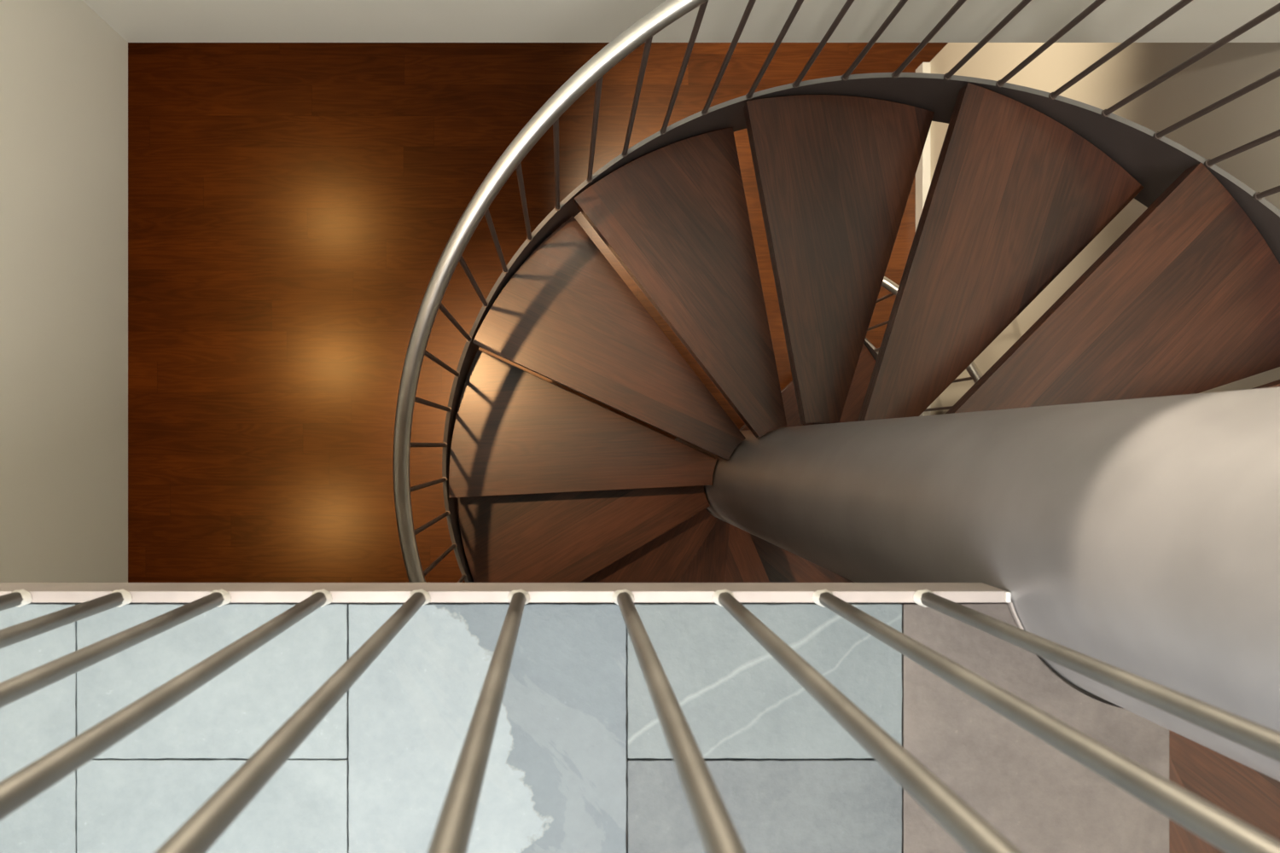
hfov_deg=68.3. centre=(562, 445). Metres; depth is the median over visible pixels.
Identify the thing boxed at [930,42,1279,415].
wall
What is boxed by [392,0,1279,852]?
spiral staircase
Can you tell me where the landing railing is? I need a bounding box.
[0,582,1279,852]
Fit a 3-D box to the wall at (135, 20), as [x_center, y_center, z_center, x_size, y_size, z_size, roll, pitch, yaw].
[0.386,-1.051,0.380,2.909,3.860,0.120,0,90,0]
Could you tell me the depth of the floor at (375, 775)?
1.04 m
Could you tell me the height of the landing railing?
1.026 m
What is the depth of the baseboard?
4.69 m
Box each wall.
[0,0,127,582]
[82,0,1279,42]
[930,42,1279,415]
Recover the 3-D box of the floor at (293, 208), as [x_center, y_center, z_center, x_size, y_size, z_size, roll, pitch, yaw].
[-0.700,0.000,4.838,7.800,0.100,7.200,0,90,0]
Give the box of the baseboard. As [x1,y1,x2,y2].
[915,62,930,416]
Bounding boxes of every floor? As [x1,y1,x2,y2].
[0,602,1169,852]
[128,42,948,582]
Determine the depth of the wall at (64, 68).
2.00 m

